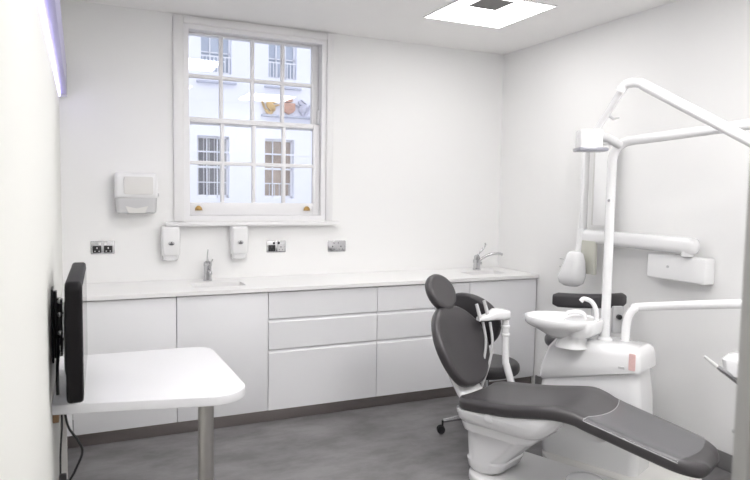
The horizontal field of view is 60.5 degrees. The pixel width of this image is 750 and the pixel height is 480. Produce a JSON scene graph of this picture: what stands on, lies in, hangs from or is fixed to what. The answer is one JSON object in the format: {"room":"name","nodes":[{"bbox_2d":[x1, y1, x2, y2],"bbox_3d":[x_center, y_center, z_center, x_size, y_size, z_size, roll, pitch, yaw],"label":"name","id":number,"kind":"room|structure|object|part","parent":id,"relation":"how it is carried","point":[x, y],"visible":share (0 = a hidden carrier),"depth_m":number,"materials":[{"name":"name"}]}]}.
{"room":"dental clinic","nodes":[
{"label":"dental clinic","id":0,"kind":"room"},
{"bbox_2d":[0,0,62,479],"bbox_3d":[-0.832,0.059,1.390,0.150,2.700,6.450,-1,5,-25],"label":"wall","id":1,"kind":"structure","parent":0,"point":[31,263],"depth_m":1.39,"materials":[{"name":"beige paint"}]},
{"bbox_2d":[39,0,66,96],"bbox_3d":[-1.160,-0.860,2.304,0.046,0.204,3.815,-1,5,-25],"label":"wall light","id":2,"kind":"object","parent":1,"relation":"attached to","point":[50,9],"visible":0.99,"depth_m":2.63,"materials":[{"name":"grey plastic"}]},
{"bbox_2d":[51,286,63,362],"bbox_3d":[-1.218,0.324,2.471,0.042,0.280,0.149,-1,5,-25],"label":"bracket","id":3,"kind":"object","parent":1,"relation":"attached to","point":[56,302],"visible":0.82,"depth_m":2.43,"materials":[{"name":"black metal"}]},
{"bbox_3d":[-1.230,0.324,2.470,0.020,0.280,0.100,-1,5,-25],"label":"wall plate","id":4,"kind":"part","parent":3,"relation":"part of","materials":[{"name":"black plastic"}]},
{"bbox_2d":[56,338,59,394],"bbox_3d":[-1.183,0.476,2.401,0.016,0.219,0.048,-1,5,-29],"label":"cable","id":5,"kind":"object","parent":3,"relation":"hanging from","point":[57,339],"visible":1,"depth_m":2.39,"materials":[{"name":"black plastic"}]},
{"bbox_3d":[-1.210,0.314,2.463,0.024,0.180,0.079,-2,5,-33],"label":"arm","id":6,"kind":"part","parent":3,"relation":"part of","materials":[{"name":"black plastic"}]},
{"bbox_3d":[-1.208,0.333,2.481,0.008,0.200,0.140,-1,5,-25],"label":"mounting plate","id":7,"kind":"part","parent":3,"relation":"part of","materials":[{"name":"black plastic"}]},
{"bbox_2d":[63,262,87,403],"bbox_3d":[-1.168,0.333,2.510,0.070,0.428,0.680,-1,5,-23],"label":"monitor","id":8,"kind":"object","parent":3,"relation":"attached to","point":[75,287],"visible":1,"depth_m":2.21,"materials":[{"name":"black plastic"}]},
{"bbox_2d":[59,415,67,478],"bbox_3d":[-1.328,0.978,2.748,0.027,0.650,0.030,-1,5,-25],"label":"cable trunking","id":9,"kind":"object","parent":1,"relation":"attached to","point":[64,458],"visible":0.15,"depth_m":2.73,"materials":[{"name":"white plastic"}]},
{"bbox_2d":[59,473,67,479],"bbox_3d":[-1.167,0.918,2.406,0.038,0.085,0.045,-1,5,-25],"label":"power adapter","id":10,"kind":"object","parent":1,"relation":"attached to","point":[63,476],"visible":1,"depth_m":2.39,"materials":[{"name":"black plastic"}]},
{"bbox_2d":[59,0,503,414],"bbox_3d":[-0.522,-0.198,4.934,3.380,2.700,0.250,-1,5,-25],"label":"wall","id":11,"kind":"structure","parent":0,"point":[417,128],"depth_m":4.87,"materials":[{"name":"paint"}]},
{"bbox_2d":[90,241,114,253],"bbox_3d":[-1.789,0.050,4.226,0.146,0.086,0.010,-1,5,-25],"label":"wall socket","id":12,"kind":"object","parent":11,"relation":"attached to","point":[97,247],"visible":1,"depth_m":4.22,"materials":[{"name":"silver metal"}]},
{"bbox_2d":[114,172,158,213],"bbox_3d":[-1.568,-0.308,4.237,0.277,0.268,0.122,-1,5,-25],"label":"dispenser","id":13,"kind":"object","parent":11,"relation":"attached to","point":[134,193],"visible":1,"depth_m":4.18,"materials":[{"name":"white plastic"}]},
{"bbox_3d":[-1.537,-0.354,4.183,0.180,0.115,0.005,-1,5,-25],"label":"panel","id":14,"kind":"part","parent":13,"relation":"part of","materials":[{"name":"white plastic"}]},
{"bbox_2d":[160,226,180,260],"bbox_3d":[-1.385,0.024,4.360,0.124,0.232,0.102,-1,5,-25],"label":"soap dispenser","id":15,"kind":"object","parent":11,"relation":"attached to","point":[170,238],"visible":1,"depth_m":4.32,"materials":[{"name":"white plastic"}]},
{"bbox_2d":[229,226,248,258],"bbox_3d":[-0.962,0.017,4.554,0.124,0.232,0.102,-1,5,-25],"label":"soap dispenser","id":16,"kind":"object","parent":11,"relation":"attached to","point":[238,235],"visible":0.98,"depth_m":4.52,"materials":[{"name":"white plastic"}]},
{"bbox_2d":[165,221,339,225],"bbox_3d":[-0.848,-0.118,4.611,1.255,0.028,0.075,-1,5,-25],"label":"trim","id":17,"kind":"structure","parent":11,"relation":"attached to","point":[219,223],"depth_m":4.57,"materials":[{"name":"white paint"}]},
{"bbox_2d":[172,15,333,220],"bbox_3d":[-0.839,-0.824,4.587,1.155,1.380,0.022,-1,5,-25],"label":"trim","id":18,"kind":"structure","parent":11,"relation":"attached to","point":[177,21],"depth_m":4.40,"materials":[{"name":"white paint"}]},
{"bbox_2d":[183,23,326,219],"bbox_3d":[-0.877,-0.815,4.690,1.030,1.325,0.205,-1,5,-25],"label":"window","id":19,"kind":"structure","parent":11,"relation":"in","point":[315,209],"depth_m":4.66,"materials":[{"name":"paint"}]},
{"bbox_3d":[-0.870,-1.130,4.662,0.958,0.628,0.040,-1,5,-25],"label":"sash","id":20,"kind":"part","parent":19,"relation":"part of","materials":[{"name":"paint"}]},
{"bbox_3d":[-0.862,-0.518,4.668,0.958,0.673,0.040,-1,5,-25],"label":"sash","id":21,"kind":"part","parent":19,"relation":"part of","materials":[{"name":"paint"}]},
{"bbox_2d":[266,241,285,252],"bbox_3d":[-0.723,0.048,4.717,0.146,0.086,0.010,-1,5,-25],"label":"wall socket","id":22,"kind":"object","parent":11,"relation":"attached to","point":[271,246],"visible":1,"depth_m":4.71,"materials":[{"name":"silver metal"}]},
{"bbox_2d":[328,240,345,251],"bbox_3d":[-0.292,0.046,4.915,0.146,0.086,0.010,-1,5,-25],"label":"wall socket","id":23,"kind":"object","parent":11,"relation":"attached to","point":[336,245],"visible":1,"depth_m":4.92,"materials":[{"name":"silver metal"}]},
{"bbox_2d":[73,0,676,54],"bbox_3d":[0.794,-1.376,2.022,3.680,0.120,6.450,-1,5,-25],"label":"ceiling","id":24,"kind":"structure","parent":0,"point":[393,20],"depth_m":4.32,"materials":[{"name":"paint"}]},
{"bbox_2d":[423,0,556,28],"bbox_3d":[0.727,-1.470,4.142,0.610,0.008,0.610,-1,5,-25],"label":"recessed light","id":25,"kind":"object","parent":24,"relation":"in","point":[498,14],"visible":1,"depth_m":4.14,"materials":[{"name":"white plastic"}]},
{"bbox_2d":[468,0,514,10],"bbox_3d":[0.715,-1.456,3.964,0.210,0.007,0.205,-1,5,-25],"label":"diffuser","id":26,"kind":"object","parent":25,"relation":"attached to","point":[490,5],"depth_m":3.97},
{"bbox_2d":[67,395,731,479],"bbox_3d":[0.749,1.436,2.230,3.680,0.120,6.450,-1,5,-25],"label":"floor","id":27,"kind":"structure","parent":0,"point":[399,441],"depth_m":3.77,"materials":[{"name":"grey plastic"}]},
{"bbox_2d":[62,297,176,435],"bbox_3d":[-1.614,0.724,4.059,0.630,0.785,0.520,-1,5,-25],"label":"base cabinet","id":28,"kind":"object","parent":27,"relation":"on","point":[140,324],"depth_m":3.83,"materials":[{"name":"laminate"}]},
{"bbox_3d":[-1.776,0.751,3.712,0.046,0.777,0.018,-1,5,-25],"label":"filler panel","id":29,"kind":"part","parent":28,"relation":"part of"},
{"bbox_2d":[52,347,244,479],"bbox_3d":[-0.992,0.939,2.806,0.711,0.730,0.860,-1,5,-25],"label":"desk","id":30,"kind":"object","parent":27,"relation":"on","point":[187,377],"visible":0.91,"depth_m":2.60,"materials":[{"name":"laminate"}]},
{"bbox_2d":[59,415,62,473],"bbox_3d":[-1.217,0.993,2.506,0.016,0.710,0.145,-1,5,-25],"label":"cable","id":31,"kind":"object","parent":30,"relation":"hanging from","point":[61,434],"visible":0.84,"depth_m":2.43,"materials":[{"name":"black plastic"}]},
{"bbox_2d":[64,414,83,479],"bbox_3d":[-1.233,0.974,2.640,0.074,0.703,0.286,-1,5,-25],"label":"power cable","id":32,"kind":"object","parent":30,"relation":"hanging from","point":[65,416],"visible":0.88,"depth_m":2.50,"materials":[{"name":"black plastic"}]},
{"bbox_3d":[-0.673,0.983,2.565,0.060,0.688,0.060,-1,5,-25],"label":"leg","id":33,"kind":"part","parent":30,"relation":"part of","materials":[{"name":"metal"}]},
{"bbox_2d":[176,292,267,421],"bbox_3d":[-1.065,0.714,4.311,0.570,0.785,0.520,-1,5,-25],"label":"base cabinet","id":34,"kind":"object","parent":27,"relation":"on","point":[235,326],"visible":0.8,"depth_m":4.09,"materials":[{"name":"laminate"}]},
{"bbox_2d":[67,376,530,448],"bbox_3d":[-0.283,1.152,4.466,3.372,0.083,0.015,-1,5,-25],"label":"plinth","id":35,"kind":"object","parent":27,"relation":"on","point":[177,427],"visible":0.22,"depth_m":4.25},
{"bbox_2d":[268,286,376,410],"bbox_3d":[-0.450,0.703,4.593,0.776,0.785,0.520,-1,5,-25],"label":"base cabinet","id":36,"kind":"object","parent":27,"relation":"on","point":[322,344],"visible":0.82,"depth_m":4.35,"materials":[{"name":"laminate"}]},
{"bbox_2d":[61,267,538,301],"bbox_3d":[-0.362,0.335,4.603,3.373,0.110,0.558,-1,5,-25],"label":"countertop","id":37,"kind":"structure","parent":36,"relation":"on","point":[217,286],"depth_m":4.39,"materials":[{"name":"white stone"}]},
{"bbox_2d":[203,250,212,280],"bbox_3d":[-1.127,0.175,4.391,0.060,0.215,0.144,-2,5,-35],"label":"tap","id":38,"kind":"object","parent":37,"relation":"on","point":[207,264],"visible":1,"depth_m":4.41,"materials":[{"name":"silver metal"}]},
{"bbox_2d":[194,285,240,295],"bbox_3d":[-1.043,0.362,4.270,0.360,0.084,0.220,-1,5,-25],"label":"sink basin","id":39,"kind":"object","parent":37,"relation":"in","point":[195,286],"depth_m":4.34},
{"bbox_2d":[473,243,502,269],"bbox_3d":[0.931,0.136,5.298,0.246,0.224,0.063,1,4,2],"label":"tap","id":40,"kind":"object","parent":37,"relation":"on","point":[477,262],"visible":1,"depth_m":5.29,"materials":[{"name":"silver metal"}]},
{"bbox_3d":[0.950,0.141,5.305,0.210,0.084,0.024,1,4,-3],"label":"spout","id":41,"kind":"part","parent":40,"relation":"part of","materials":[{"name":"silver metal"}]},
{"bbox_3d":[-0.341,0.419,4.343,0.776,0.174,0.018,-1,5,-25],"label":"drawer","id":42,"kind":"part","parent":36,"relation":"part of","materials":[{"name":"laminate"}]},
{"bbox_3d":[-0.344,0.609,4.357,0.776,0.200,0.018,-1,5,-25],"label":"drawer","id":43,"kind":"part","parent":36,"relation":"part of","materials":[{"name":"laminate"}]},
{"bbox_3d":[-0.348,0.912,4.380,0.776,0.403,0.018,-1,5,-25],"label":"drawer","id":44,"kind":"part","parent":36,"relation":"part of","materials":[{"name":"laminate"}]},
{"bbox_2d":[376,282,469,396],"bbox_3d":[0.250,0.690,4.914,0.757,0.785,0.520,-1,5,-25],"label":"base cabinet","id":45,"kind":"object","parent":27,"relation":"on","point":[407,359],"visible":0.6,"depth_m":4.62,"materials":[{"name":"laminate"}]},
{"bbox_3d":[0.356,0.596,4.679,0.757,0.200,0.018,-1,5,-25],"label":"drawer","id":46,"kind":"part","parent":45,"relation":"part of","materials":[{"name":"laminate"}]},
{"bbox_3d":[0.352,0.899,4.701,0.757,0.403,0.018,-1,5,-25],"label":"drawer","id":47,"kind":"part","parent":45,"relation":"part of","materials":[{"name":"laminate"}]},
{"bbox_3d":[0.359,0.406,4.665,0.757,0.174,0.018,-1,5,-25],"label":"drawer","id":48,"kind":"part","parent":45,"relation":"part of","materials":[{"name":"laminate"}]},
{"bbox_2d":[436,292,519,433],"bbox_3d":[0.725,0.773,4.088,0.599,0.927,0.599,-3,6,-45],"label":"stool","id":49,"kind":"object","parent":27,"relation":"on","point":[466,301],"visible":0.21,"depth_m":3.88,"materials":[{"name":"leather"}]},
{"bbox_3d":[0.560,1.131,4.105,0.254,0.067,0.043,1,4,-2],"label":"leg","id":50,"kind":"part","parent":49,"relation":"part of","materials":[{"name":"silver metal"}]},
{"bbox_3d":[0.570,0.492,3.919,0.115,0.348,0.415,-3,6,-45],"label":"backrest","id":51,"kind":"part","parent":49,"relation":"part of","materials":[{"name":"leather"}]},
{"bbox_3d":[0.711,0.799,4.087,0.410,0.075,0.410,-3,6,-45],"label":"seat","id":52,"kind":"part","parent":49,"relation":"part of","materials":[{"name":"plastic"}]},
{"bbox_2d":[470,278,535,382],"bbox_3d":[0.878,0.679,5.203,0.617,0.785,0.520,-1,5,-25],"label":"base cabinet","id":53,"kind":"object","parent":27,"relation":"on","point":[518,296],"visible":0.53,"depth_m":5.01,"materials":[{"name":"laminate"}]},
{"bbox_2d":[425,274,718,479],"bbox_3d":[0.904,0.769,3.299,1.558,1.053,0.531,5,6,42],"label":"dental chair","id":54,"kind":"object","parent":27,"relation":"on","point":[502,420],"visible":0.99,"depth_m":3.28,"materials":[{"name":"grey leather"}]},
{"bbox_3d":[0.474,0.601,3.648,0.251,0.429,0.447,5,6,42],"label":"backrest","id":55,"kind":"part","parent":54,"relation":"part of","materials":[{"name":"grey leather"}]},
{"bbox_2d":[475,300,514,387],"bbox_3d":[0.725,0.698,3.746,0.356,0.707,0.104,0,4,-9],"label":"suction arm","id":56,"kind":"object","parent":54,"relation":"attached to","point":[502,314],"visible":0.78,"depth_m":3.70},
{"bbox_3d":[0.595,0.415,3.678,0.048,0.102,0.024,2,4,9],"label":"suction handle","id":57,"kind":"part","parent":56,"relation":"part of","materials":[{"name":"grey plastic"}]},
{"bbox_3d":[0.642,0.402,3.698,0.051,0.112,0.024,2,4,9],"label":"suction handle","id":58,"kind":"part","parent":56,"relation":"part of","materials":[{"name":"grey plastic"}]},
{"bbox_3d":[0.819,0.757,3.765,0.171,0.588,0.089,-1,5,-25],"label":"post","id":59,"kind":"part","parent":56,"relation":"part of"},
{"bbox_3d":[1.012,1.278,3.251,1.080,0.048,0.500,5,6,42],"label":"plate","id":60,"kind":"part","parent":54,"relation":"part of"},
{"bbox_3d":[1.015,0.872,3.183,1.225,0.188,0.501,5,6,42],"label":"seat","id":61,"kind":"part","parent":54,"relation":"part of","materials":[{"name":"grey leather"}]},
{"bbox_2d":[544,292,626,345],"bbox_3d":[1.345,0.776,4.271,0.601,0.913,0.588,1,4,-5],"label":"stool","id":62,"kind":"object","parent":27,"relation":"on","point":[567,300],"visible":0.17,"depth_m":4.01,"materials":[{"name":"leather"}]},
{"bbox_3d":[1.342,0.674,4.290,0.410,0.075,0.410,1,4,-5],"label":"seat","id":63,"kind":"part","parent":62,"relation":"part of","materials":[{"name":"plastic"}]},
{"bbox_3d":[1.364,0.381,4.057,0.486,0.092,0.107,1,4,-5],"label":"backrest","id":64,"kind":"part","parent":62,"relation":"part of","materials":[{"name":"leather"}]},
{"bbox_2d":[524,119,749,479],"bbox_3d":[1.467,0.341,3.414,1.293,1.909,0.585,5,6,42],"label":"dental unit","id":65,"kind":"object","parent":27,"relation":"on","point":[577,356],"visible":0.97,"depth_m":3.53,"materials":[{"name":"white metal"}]},
{"bbox_2d":[524,311,603,349],"bbox_3d":[1.058,0.512,3.634,0.380,0.165,0.378,-1,5,-25],"label":"bowl","id":66,"kind":"object","parent":65,"relation":"on","point":[570,331],"depth_m":3.55,"materials":[{"name":"white ceramic"}]},
{"bbox_3d":[1.133,0.424,3.609,0.110,0.072,0.036,2,4,10],"label":"rinse spout","id":67,"kind":"part","parent":65,"relation":"part of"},
{"bbox_3d":[1.370,1.266,3.629,0.860,0.028,0.480,5,6,42],"label":"foot plate","id":68,"kind":"part","parent":65,"relation":"part of","materials":[{"name":"white plastic"}]},
{"bbox_2d":[573,78,749,152],"bbox_3d":[1.452,-0.550,3.079,1.030,0.459,0.205,4,5,37],"label":"light","id":69,"kind":"object","parent":65,"relation":"hanging from","point":[586,140],"visible":1,"depth_m":3.08,"materials":[{"name":"grey plastic"}]},
{"bbox_3d":[1.185,-0.521,3.315,0.181,0.100,0.053,1,4,2],"label":"handle","id":70,"kind":"part","parent":69,"relation":"part of","materials":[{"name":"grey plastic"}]},
{"bbox_3d":[1.578,-0.543,2.978,0.692,0.439,0.052,3,5,24],"label":"spring arm","id":71,"kind":"part","parent":69,"relation":"part of"},
{"bbox_3d":[1.697,0.438,3.332,0.113,0.330,0.845,-3,6,-41],"label":"support arm","id":72,"kind":"part","parent":65,"relation":"part of"},
{"bbox_2d":[703,351,738,432],"bbox_3d":[1.874,0.768,2.986,0.514,0.425,0.480,-1,5,-25],"label":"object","id":73,"kind":"object","parent":65,"relation":"attached to","point":[729,369],"visible":0.62,"depth_m":3.07,"materials":[{"name":"white metal"}]},
{"bbox_2d":[722,351,738,377],"bbox_3d":[1.937,0.623,3.003,0.380,0.115,0.480,-1,5,-25],"label":"tray","id":74,"kind":"object","parent":73,"relation":"on","point":[730,361],"depth_m":3.07,"materials":[{"name":"white plastic"}]},
{"bbox_2d":[498,0,749,454],"bbox_3d":[2.376,0.001,2.862,0.150,2.700,6.450,-1,5,-25],"label":"wall","id":75,"kind":"structure","parent":0,"point":[697,51],"depth_m":4.03,"materials":[{"name":"paint"}]},
{"bbox_2d":[535,375,732,472],"bbox_3d":[1.989,1.247,3.558,0.012,0.100,3.430,-1,5,-25],"label":"baseboard","id":76,"kind":"structure","parent":75,"relation":"attached to","point":[725,459],"depth_m":3.61,"materials":[{"name":"grey plastic"}]},
{"bbox_2d":[557,137,714,286],"bbox_3d":[1.603,-0.157,4.048,0.241,1.005,1.053,-1,5,-28],"label":"dental x-ray machine","id":77,"kind":"object","parent":75,"relation":"attached to","point":[687,268],"visible":0.88,"depth_m":4.23,"materials":[{"name":"white plastic"}]},
{"bbox_3d":[1.458,0.118,4.409,0.030,0.230,0.150,-1,5,-25],"label":"control plate","id":78,"kind":"part","parent":77,"relation":"part of","materials":[{"name":"beige plastic"}]},
{"bbox_3d":[1.642,0.005,4.065,0.080,0.098,0.900,-1,5,-25],"label":"extension arm","id":79,"kind":"part","parent":77,"relation":"part of"},
{"bbox_3d":[1.233,0.111,1.125,3.380,2.700,0.160,-1,5,-25],"label":"wall","id":80,"kind":"structure","parent":0,"visible":0},
{"bbox_2d":[731,167,749,479],"bbox_3d":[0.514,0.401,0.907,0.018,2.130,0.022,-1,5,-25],"label":"door","id":81,"kind":"structure","parent":80,"relation":"in","point":[741,444],"depth_m":0.89,"materials":[{"name":"paint"}]},
{"label":"outside","id":82,"kind":"structure","parent":0,"visible":0},
{"bbox_3d":[-1.308,1.665,12.257,24.000,0.120,13.300,-1,5,-25],"label":"ground","id":83,"kind":"structure","parent":82,"visible":0},
{"bbox_2d":[189,36,311,202],"bbox_3d":[-3.840,-3.590,17.565,18.000,9.500,0.600,-1,5,-25],"label":"townhouse","id":84,"kind":"structure","parent":83,"relation":"on","point":[203,51],"depth_m":17.55,"materials":[{"name":"white paint"}]},
{"bbox_3d":[-4.444,-1.981,17.505,0.840,1.640,0.020,-1,5,-25],"label":"pane","id":85,"kind":"part","parent":84,"relation":"part of","materials":[{"name":"grey glass"}]},
{"bbox_2d":[198,138,225,194],"bbox_3d":[-4.436,-1.985,17.487,0.748,1.531,0.011,-1,5,-25],"label":"window","id":86,"kind":"structure","parent":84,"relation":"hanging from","point":[208,175],"depth_m":17.46,"materials":[{"name":"grey glass"}]},
{"bbox_3d":[-4.314,-5.592,17.272,0.800,2.280,0.020,-1,5,-25],"label":"pane","id":87,"kind":"part","parent":84,"relation":"part of","materials":[{"name":"grey glass"}]},
{"bbox_3d":[-4.241,-4.669,17.149,0.800,0.460,0.030,-1,5,-25],"label":"window railing","id":88,"kind":"part","parent":84,"relation":"part of","materials":[{"name":"white metal"}]},
{"bbox_3d":[-2.790,-2.011,18.265,0.840,1.640,0.020,-1,5,-25],"label":"pane","id":89,"kind":"part","parent":84,"relation":"part of","materials":[{"name":"glass"}]},
{"bbox_2d":[269,184,289,195],"bbox_3d":[-2.791,-1.426,18.290,0.748,0.350,0.011,-1,5,-25],"label":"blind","id":90,"kind":"object","parent":84,"relation":"hanging from","point":[274,189],"depth_m":18.31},
{"bbox_3d":[-2.660,-5.622,18.032,0.800,2.280,0.020,-1,5,-25],"label":"pane","id":91,"kind":"part","parent":84,"relation":"part of","materials":[{"name":"grey glass"}]},
{"bbox_3d":[-2.587,-4.699,17.908,0.800,0.460,0.030,-1,5,-25],"label":"window railing","id":92,"kind":"part","parent":84,"relation":"part of","materials":[{"name":"white metal"}]},
{"bbox_2d":[261,98,309,118],"bbox_3d":[-2.426,-3.683,17.888,1.472,0.554,0.180,-1,5,-25],"label":"relief emblem","id":93,"kind":"object","parent":84,"relation":"attached to","point":[289,107],"visible":0.94,"depth_m":17.88,"materials":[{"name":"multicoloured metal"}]},
{"bbox_2d":[261,114,309,118],"bbox_3d":[-2.429,-3.435,17.907,1.470,0.056,0.180,-1,5,-25],"label":"shelf","id":94,"kind":"object","parent":93,"relation":"attached to","point":[302,116],"depth_m":17.87,"materials":[{"name":"white"}]}
]}

